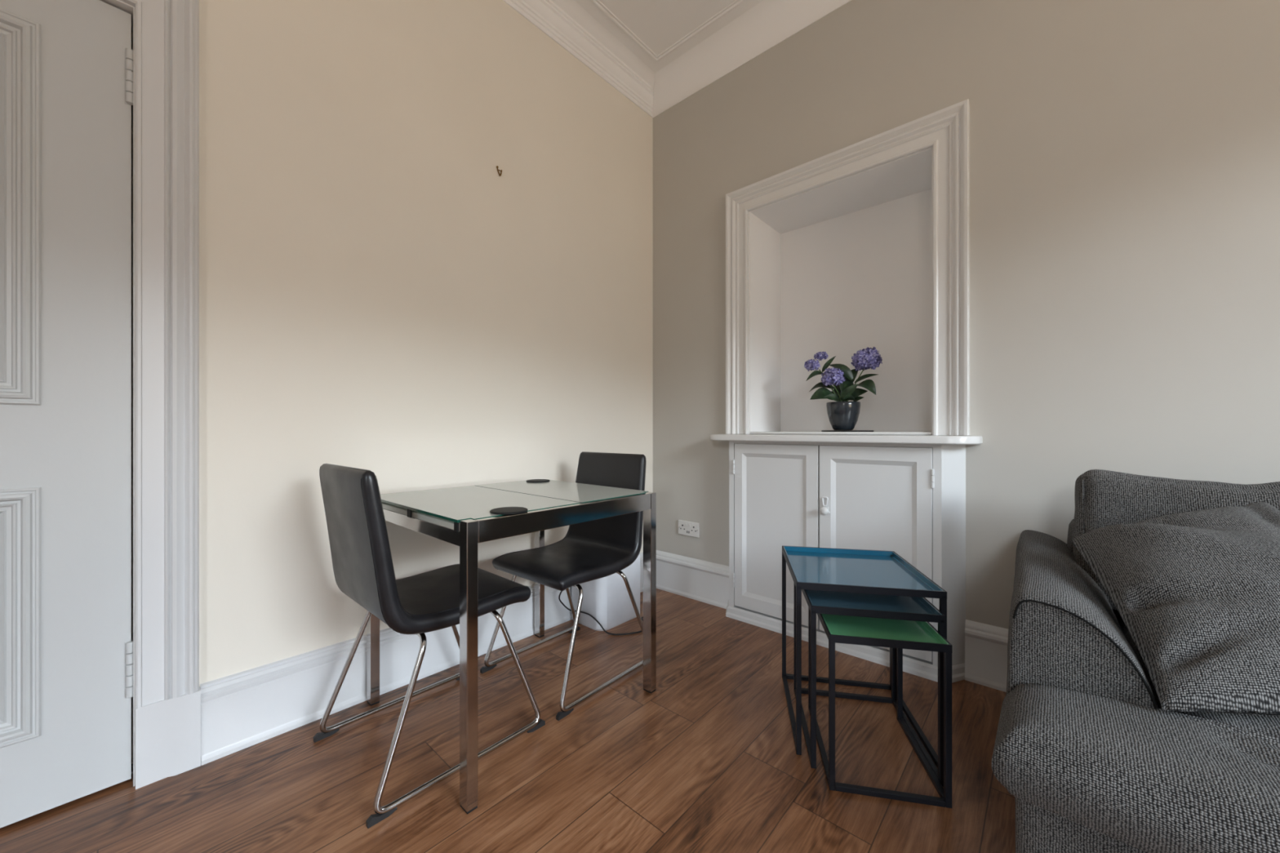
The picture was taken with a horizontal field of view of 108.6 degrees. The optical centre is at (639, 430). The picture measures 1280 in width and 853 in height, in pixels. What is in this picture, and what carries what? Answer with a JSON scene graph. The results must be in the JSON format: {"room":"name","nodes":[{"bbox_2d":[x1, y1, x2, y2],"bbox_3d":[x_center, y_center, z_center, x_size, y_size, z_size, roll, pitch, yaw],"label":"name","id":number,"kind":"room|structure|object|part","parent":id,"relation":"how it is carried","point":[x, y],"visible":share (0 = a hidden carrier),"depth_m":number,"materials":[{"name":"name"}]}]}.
{"room":"living room","nodes":[
{"label":"living room","id":0,"kind":"room"},
{"bbox_2d":[131,0,653,764],"bbox_3d":[-1.498,-0.570,1.345,0.300,3.080,4.400,0,0,42],"label":"wall","id":1,"kind":"structure","parent":0,"point":[375,295],"depth_m":1.75,"materials":[{"name":"beige paint"}]},
{"bbox_2d":[0,0,133,828],"bbox_3d":[-1.692,-0.087,0.995,0.108,2.115,0.808,0,0,42],"label":"door","id":2,"kind":"structure","parent":1,"relation":"in","point":[66,66],"depth_m":1.18,"materials":[{"name":"white wood"}]},
{"bbox_3d":[-1.574,-0.540,1.084,0.039,0.952,0.200,0,0,42],"label":"panel","id":3,"kind":"part","parent":2,"relation":"part of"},
{"bbox_3d":[-1.574,0.453,1.084,0.039,0.623,0.200,0,0,42],"label":"panel","id":4,"kind":"part","parent":2,"relation":"part of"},
{"bbox_2d":[100,0,200,789],"bbox_3d":[-1.677,-0.155,0.981,0.154,2.251,1.062,0,0,42],"label":"trim","id":5,"kind":"structure","parent":1,"relation":"attached to","point":[166,691],"depth_m":1.28,"materials":[{"name":"white wood"}]},
{"bbox_2d":[200,552,643,765],"bbox_3d":[-0.595,0.858,2.108,0.030,0.225,2.058,0,0,42],"label":"baseboard","id":6,"kind":"structure","parent":1,"relation":"attached to","point":[239,711],"depth_m":1.55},
{"bbox_2d":[496,165,502,176],"bbox_3d":[-0.635,-1.171,2.077,0.027,0.042,0.013,0,0,-29],"label":"hook","id":7,"kind":"object","parent":1,"relation":"attached to","point":[497,166],"visible":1,"depth_m":2.08,"materials":[{"name":"gold metal"}]},
{"bbox_2d":[502,0,851,117],"bbox_3d":[0.179,-2.035,-0.155,4.200,0.150,4.400,0,0,42],"label":"trim","id":8,"kind":"structure","parent":1,"relation":"attached to","point":[769,23],"depth_m":2.43,"materials":[{"name":"white paint"}]},
{"bbox_2d":[0,588,1015,852],"bbox_3d":[0.279,1.020,-0.043,4.800,0.100,5.300,0,0,42],"label":"floor","id":9,"kind":"structure","parent":0,"point":[707,761],"depth_m":1.31,"materials":[{"name":"brown wood"}]},
{"bbox_2d":[313,463,545,828],"bbox_3d":[-0.667,0.536,1.476,0.482,0.869,0.528,0,0,41],"label":"dining chair","id":10,"kind":"object","parent":9,"relation":"on","point":[363,570],"visible":0.92,"depth_m":1.30,"materials":[{"name":"black leather"}]},
{"bbox_3d":[-0.802,0.319,1.324,0.436,0.435,0.116,0,0,41],"label":"backrest","id":11,"kind":"part","parent":10,"relation":"part of","materials":[{"name":"black leather"}]},
{"bbox_3d":[-0.667,0.752,1.476,0.482,0.416,0.499,0,0,41],"label":"frame","id":12,"kind":"part","parent":10,"relation":"part of","materials":[{"name":"metal"}]},
{"bbox_3d":[-0.647,0.529,1.499,0.436,0.066,0.403,0,0,41],"label":"seat","id":13,"kind":"part","parent":10,"relation":"part of","materials":[{"name":"black leather"}]},
{"bbox_2d":[366,480,656,814],"bbox_3d":[-0.458,0.600,1.679,0.725,0.740,0.753,0,0,42],"label":"dining table","id":14,"kind":"object","parent":9,"relation":"on","point":[461,517],"visible":0.89,"depth_m":1.45,"materials":[{"name":"metal"}]},
{"bbox_3d":[-0.952,0.598,1.641,0.040,0.732,0.030,0,0,42],"label":"leg","id":15,"kind":"part","parent":14,"relation":"part of","materials":[{"name":"metal"}]},
{"bbox_3d":[-0.697,0.283,1.411,0.643,0.038,0.017,0,0,42],"label":"rail","id":16,"kind":"part","parent":14,"relation":"part of","materials":[{"name":"silver metal"}]},
{"bbox_3d":[-0.720,0.261,1.913,0.022,0.058,0.683,0,0,42],"label":"rail","id":17,"kind":"part","parent":14,"relation":"part of","materials":[{"name":"silver metal"}]},
{"bbox_3d":[-0.441,0.598,1.184,0.040,0.732,0.030,0,0,42],"label":"leg","id":18,"kind":"part","parent":14,"relation":"part of","materials":[{"name":"metal"}]},
{"bbox_3d":[-0.576,0.234,1.547,0.678,0.008,0.399,0,0,42],"label":"glass","id":19,"kind":"part","parent":14,"relation":"part of","materials":[{"name":"glass"}]},
{"bbox_2d":[489,506,528,515],"bbox_3d":[-0.372,0.227,1.306,0.104,0.006,0.104,0,0,42],"label":"coaster","id":20,"kind":"object","parent":14,"relation":"on","point":[504,510],"visible":1,"depth_m":1.29,"materials":[{"name":"black plastic"}]},
{"bbox_2d":[526,479,550,482],"bbox_3d":[-0.460,0.227,2.078,0.104,0.006,0.104,0,0,42],"label":"coaster","id":21,"kind":"object","parent":14,"relation":"on","point":[531,480],"visible":1,"depth_m":2.06,"materials":[{"name":"black plastic"}]},
{"bbox_3d":[-0.475,0.598,2.174,0.040,0.732,0.030,0,0,42],"label":"leg","id":22,"kind":"part","parent":14,"relation":"part of","materials":[{"name":"metal"}]},
{"bbox_3d":[-0.196,0.261,1.445,0.022,0.058,0.683,0,0,42],"label":"rail","id":23,"kind":"part","parent":14,"relation":"part of","materials":[{"name":"silver metal"}]},
{"bbox_3d":[-0.323,0.234,1.830,0.678,0.008,0.348,0,0,42],"label":"glass","id":24,"kind":"part","parent":14,"relation":"part of","materials":[{"name":"glass"}]},
{"bbox_3d":[0.036,0.598,1.717,0.040,0.732,0.030,0,0,42],"label":"leg","id":25,"kind":"part","parent":14,"relation":"part of","materials":[{"name":"metal"}]},
{"bbox_2d":[480,451,646,720],"bbox_3d":[-0.287,0.536,1.892,0.482,0.869,0.528,0,0,40],"label":"dining chair","id":26,"kind":"object","parent":9,"relation":"on","point":[592,550],"visible":0.85,"depth_m":1.90,"materials":[{"name":"black leather"}]},
{"bbox_3d":[-0.287,0.752,1.892,0.482,0.416,0.499,0,0,40],"label":"frame","id":27,"kind":"part","parent":26,"relation":"part of","materials":[{"name":"metal"}]},
{"bbox_3d":[-0.306,0.529,1.869,0.436,0.066,0.403,0,0,40],"label":"seat","id":28,"kind":"part","parent":26,"relation":"part of","materials":[{"name":"black leather"}]},
{"bbox_3d":[-0.157,0.319,2.048,0.436,0.435,0.116,0,0,40],"label":"backrest","id":29,"kind":"part","parent":26,"relation":"part of","materials":[{"name":"black leather"}]},
{"bbox_2d":[558,591,643,635],"bbox_3d":[-0.129,0.862,2.270,0.499,0.216,0.247,0,0,-30],"label":"power cable","id":30,"kind":"object","parent":9,"relation":"on","point":[561,602],"visible":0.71,"depth_m":2.20,"materials":[{"name":"black plastic"}]},
{"bbox_2d":[571,554,639,631],"bbox_3d":[-0.178,0.803,2.377,0.232,0.334,0.278,0,0,42],"label":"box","id":31,"kind":"object","parent":9,"relation":"on","point":[607,599],"visible":0.48,"depth_m":2.27,"materials":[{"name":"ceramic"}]},
{"bbox_2d":[725,440,965,683],"bbox_3d":[0.837,0.511,2.111,1.092,0.917,0.144,0,0,42],"label":"base cabinet","id":32,"kind":"object","parent":9,"relation":"on","point":[908,500],"visible":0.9,"depth_m":2.01,"materials":[{"name":"white wood"}]},
{"bbox_3d":[0.655,0.486,2.241,0.430,0.836,0.022,0,0,42],"label":"door","id":33,"kind":"part","parent":32,"relation":"part of","materials":[{"name":"white wood"}]},
{"bbox_2d":[710,431,982,444],"bbox_3d":[0.950,0.029,2.244,1.180,0.046,0.534,0,0,42],"label":"shelf","id":34,"kind":"object","parent":32,"relation":"on","point":[902,437],"visible":0.91,"depth_m":1.97,"materials":[{"name":"white wood"}]},
{"bbox_3d":[1.011,0.013,2.297,0.822,0.013,0.373,0,0,42],"label":"raised sill","id":35,"kind":"part","parent":34,"relation":"part of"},
{"bbox_2d":[821,430,873,431],"bbox_3d":[1.003,0.003,2.229,0.230,0.006,0.136,0,0,20],"label":"mat","id":36,"kind":"object","parent":34,"relation":"on","point":[822,430],"visible":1,"depth_m":2.17,"materials":[{"name":"black plastic"}]},
{"bbox_2d":[804,346,882,430],"bbox_3d":[0.979,-0.199,2.228,0.346,0.396,0.184,0,0,26],"label":"hydrangea","id":37,"kind":"object","parent":36,"relation":"on","point":[842,414],"visible":1,"depth_m":2.19,"materials":[{"name":"purple plant"}]},
{"bbox_3d":[0.957,-0.176,2.224,0.042,0.112,0.054,0,0,42],"label":"stem","id":38,"kind":"part","parent":37,"relation":"part of","materials":[{"name":"green plant"}]},
{"bbox_2d":[826,401,860,430],"bbox_3d":[0.990,-0.069,2.239,0.153,0.136,0.153,0,0,42],"label":"pot","id":39,"kind":"object","parent":37,"relation":"attached to","point":[842,415],"depth_m":2.19,"materials":[{"name":"grey ceramic"}]},
{"bbox_3d":[0.982,0.486,1.945,0.437,0.836,0.022,0,0,42],"label":"door","id":40,"kind":"part","parent":32,"relation":"part of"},
{"bbox_2d":[782,546,946,768],"bbox_3d":[0.711,0.712,1.553,0.404,0.516,0.446,0,0,12],"label":"side table","id":41,"kind":"object","parent":9,"relation":"on","point":[811,568],"visible":0.77,"depth_m":1.52,"materials":[{"name":"teal paint"}]},
{"bbox_3d":[0.565,0.718,1.804,0.014,0.504,0.014,0,0,12],"label":"leg","id":42,"kind":"part","parent":41,"relation":"part of","materials":[{"name":"black metal"}]},
{"bbox_3d":[0.520,0.963,1.592,0.014,0.014,0.416,0,0,12],"label":"floor rail","id":43,"kind":"part","parent":41,"relation":"part of","materials":[{"name":"black metal"}]},
{"bbox_3d":[0.476,0.718,1.381,0.014,0.504,0.014,0,0,12],"label":"leg","id":44,"kind":"part","parent":41,"relation":"part of","materials":[{"name":"black metal"}]},
{"bbox_3d":[0.755,0.963,1.764,0.374,0.014,0.014,0,0,12],"label":"floor rail","id":45,"kind":"part","parent":41,"relation":"part of","materials":[{"name":"black metal"}]},
{"bbox_2d":[783,546,943,591],"bbox_3d":[0.711,0.465,1.553,0.395,0.021,0.437,0,0,12],"label":"tray","id":46,"kind":"object","parent":41,"relation":"on","point":[811,568],"depth_m":1.53,"materials":[{"name":"teal paint"}]},
{"bbox_3d":[0.711,0.464,1.553,0.404,0.020,0.446,0,0,12],"label":"frame","id":47,"kind":"part","parent":41,"relation":"part of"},
{"bbox_3d":[0.946,0.718,1.724,0.014,0.504,0.014,0,0,12],"label":"leg","id":48,"kind":"part","parent":41,"relation":"part of","materials":[{"name":"black metal"}]},
{"bbox_3d":[0.902,0.963,1.513,0.014,0.014,0.416,0,0,12],"label":"floor rail","id":49,"kind":"part","parent":41,"relation":"part of","materials":[{"name":"black metal"}]},
{"bbox_3d":[0.858,0.718,1.302,0.014,0.504,0.014,0,0,12],"label":"leg","id":50,"kind":"part","parent":41,"relation":"part of","materials":[{"name":"black metal"}]},
{"bbox_2d":[793,582,946,786],"bbox_3d":[0.702,0.737,1.482,0.347,0.466,0.402,0,0,12],"label":"side table","id":51,"kind":"object","parent":9,"relation":"on","point":[828,602],"visible":0.75,"depth_m":1.36,"materials":[{"name":"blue metal"}]},
{"bbox_3d":[0.579,0.743,1.706,0.014,0.454,0.014,0,0,12],"label":"leg","id":52,"kind":"part","parent":51,"relation":"part of","materials":[{"name":"black metal"}]},
{"bbox_3d":[0.539,0.963,1.516,0.014,0.014,0.372,0,0,12],"label":"floor rail","id":53,"kind":"part","parent":51,"relation":"part of","materials":[{"name":"black metal"}]},
{"bbox_3d":[0.500,0.743,1.326,0.014,0.454,0.014,0,0,12],"label":"leg","id":54,"kind":"part","parent":51,"relation":"part of","materials":[{"name":"black metal"}]},
{"bbox_3d":[0.742,0.963,1.672,0.317,0.014,0.014,0,0,12],"label":"floor rail","id":55,"kind":"part","parent":51,"relation":"part of","materials":[{"name":"black metal"}]},
{"bbox_3d":[0.702,0.514,1.482,0.347,0.020,0.402,0,0,12],"label":"frame","id":56,"kind":"part","parent":51,"relation":"part of","materials":[{"name":"metal"}]},
{"bbox_2d":[805,589,942,615],"bbox_3d":[0.702,0.515,1.482,0.338,0.021,0.393,0,0,12],"label":"tray","id":57,"kind":"object","parent":51,"relation":"on","point":[828,602],"depth_m":1.37,"materials":[{"name":"blue metal"}]},
{"bbox_3d":[0.904,0.743,1.638,0.014,0.454,0.014,0,0,12],"label":"leg","id":58,"kind":"part","parent":51,"relation":"part of","materials":[{"name":"black metal"}]},
{"bbox_3d":[0.865,0.963,1.448,0.014,0.014,0.372,0,0,12],"label":"floor rail","id":59,"kind":"part","parent":51,"relation":"part of","materials":[{"name":"black metal"}]},
{"bbox_3d":[0.825,0.743,1.258,0.014,0.454,0.014,0,0,12],"label":"leg","id":60,"kind":"part","parent":51,"relation":"part of","materials":[{"name":"black metal"}]},
{"bbox_2d":[808,607,952,808],"bbox_3d":[0.694,0.760,1.392,0.296,0.419,0.372,0,0,12],"label":"side table","id":61,"kind":"object","parent":9,"relation":"on","point":[900,634],"visible":0.76,"depth_m":1.24,"materials":[{"name":"green paint"}]},
{"bbox_3d":[0.593,0.766,1.595,0.014,0.407,0.014,0,0,12],"label":"leg","id":62,"kind":"part","parent":61,"relation":"part of","materials":[{"name":"black metal"}]},
{"bbox_3d":[0.556,0.963,1.421,0.014,0.014,0.342,0,0,12],"label":"floor rail","id":63,"kind":"part","parent":61,"relation":"part of","materials":[{"name":"black metal"}]},
{"bbox_3d":[0.519,0.766,1.246,0.014,0.407,0.014,0,0,12],"label":"leg","id":64,"kind":"part","parent":61,"relation":"part of","materials":[{"name":"black metal"}]},
{"bbox_3d":[0.694,0.561,1.392,0.296,0.020,0.372,0,0,12],"label":"frame","id":65,"kind":"part","parent":61,"relation":"part of","materials":[{"name":"metal"}]},
{"bbox_2d":[822,613,948,644],"bbox_3d":[0.694,0.562,1.392,0.287,0.021,0.363,0,0,12],"label":"tray","id":66,"kind":"object","parent":61,"relation":"on","point":[846,629],"depth_m":1.30,"materials":[{"name":"green paint"}]},
{"bbox_3d":[0.657,0.963,1.217,0.266,0.014,0.014,0,0,12],"label":"floor rail","id":67,"kind":"part","parent":61,"relation":"part of","materials":[{"name":"black metal"}]},
{"bbox_3d":[0.868,0.766,1.538,0.014,0.407,0.014,0,0,12],"label":"leg","id":68,"kind":"part","parent":61,"relation":"part of","materials":[{"name":"black metal"}]},
{"bbox_3d":[0.832,0.963,1.363,0.014,0.014,0.342,0,0,12],"label":"floor rail","id":69,"kind":"part","parent":61,"relation":"part of","materials":[{"name":"black metal"}]},
{"bbox_3d":[0.795,0.766,1.188,0.014,0.407,0.014,0,0,12],"label":"leg","id":70,"kind":"part","parent":61,"relation":"part of","materials":[{"name":"black metal"}]},
{"bbox_2d":[991,469,1279,852],"bbox_3d":[1.801,0.541,0.488,2.221,0.857,1.187,0,0,42],"label":"sofa","id":71,"kind":"object","parent":9,"relation":"on","point":[1088,753],"visible":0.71,"depth_m":0.78,"materials":[{"name":"grey fabric"}]},
{"bbox_3d":[1.131,0.521,1.221,0.223,0.383,0.926,0,0,40],"label":"arm","id":72,"kind":"part","parent":71,"relation":"part of"},
{"bbox_3d":[2.124,0.470,0.850,1.961,0.403,0.176,0,0,42],"label":"frame","id":73,"kind":"part","parent":71,"relation":"part of","materials":[{"name":"grey fabric"}]},
{"bbox_2d":[991,611,1279,852],"bbox_3d":[1.348,0.555,0.789,1.108,0.158,1.031,0,0,42],"label":"seat cushion","id":74,"kind":"object","parent":71,"relation":"on","point":[1105,757],"depth_m":0.72,"materials":[{"name":"grey fabric"}]},
{"bbox_2d":[1071,502,1279,715],"bbox_3d":[1.187,0.323,0.926,0.478,0.314,0.450,0,0,18],"label":"throw pillow","id":75,"kind":"object","parent":71,"relation":"on","point":[1197,593],"visible":1,"depth_m":0.87,"materials":[{"name":"grey fabric"}]},
{"bbox_2d":[1071,469,1279,610],"bbox_3d":[1.657,0.317,1.053,0.975,0.409,0.272,0,0,42],"label":"cushion","id":76,"kind":"object","parent":71,"relation":"on","point":[1104,498],"depth_m":1.24,"materials":[{"name":"grey fabric"}]},
{"bbox_2d":[574,0,763,72],"bbox_3d":[0.279,-2.170,-0.043,4.800,0.120,5.300,0,0,42],"label":"ceiling","id":77,"kind":"structure","parent":0,"point":[660,24],"depth_m":2.36,"materials":[{"name":"white paint"}]},
{"bbox_2d":[591,0,745,62],"bbox_3d":[0.179,-2.107,-0.155,3.840,0.007,4.040,0,0,42],"label":"trim","id":78,"kind":"structure","parent":77,"relation":"attached to","point":[594,2],"depth_m":2.41,"materials":[{"name":"white paint"}]},
{"bbox_2d":[653,0,1279,629],"bbox_3d":[1.696,-0.570,1.541,4.200,3.080,0.150,0,0,42],"label":"wall","id":79,"kind":"structure","parent":0,"point":[1125,154],"depth_m":1.65,"materials":[{"name":"beige paint"}]},
{"bbox_2d":[678,520,699,537],"bbox_3d":[0.283,0.575,2.693,0.148,0.084,0.014,0,0,42],"label":"wall socket","id":80,"kind":"object","parent":79,"relation":"attached to","point":[685,527],"visible":1,"depth_m":2.69,"materials":[{"name":"white plastic"}]},
{"bbox_2d":[656,550,728,608],"bbox_3d":[0.301,0.857,2.667,0.576,0.226,0.030,0,0,42],"label":"baseboard","id":81,"kind":"structure","parent":79,"relation":"attached to","point":[704,581],"depth_m":2.65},
{"bbox_2d":[748,146,933,435],"bbox_3d":[1.019,-0.555,2.306,0.868,1.250,0.391,0,0,42],"label":"wall niche","id":82,"kind":"object","parent":79,"relation":"attached to","point":[842,268],"visible":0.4,"depth_m":2.42,"materials":[{"name":"paint"}]},
{"bbox_2d":[725,98,969,435],"bbox_3d":[0.876,-0.631,2.146,1.078,1.300,0.040,0,0,42],"label":"trim","id":83,"kind":"structure","parent":79,"relation":"attached to","point":[946,130],"depth_m":1.86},
{"bbox_2d":[964,619,1008,692],"bbox_3d":[2.237,0.857,0.937,2.588,0.226,0.030,0,0,42],"label":"baseboard","id":84,"kind":"structure","parent":79,"relation":"attached to","point":[985,645],"depth_m":1.75,"materials":[{"name":"white paint"}]}
]}

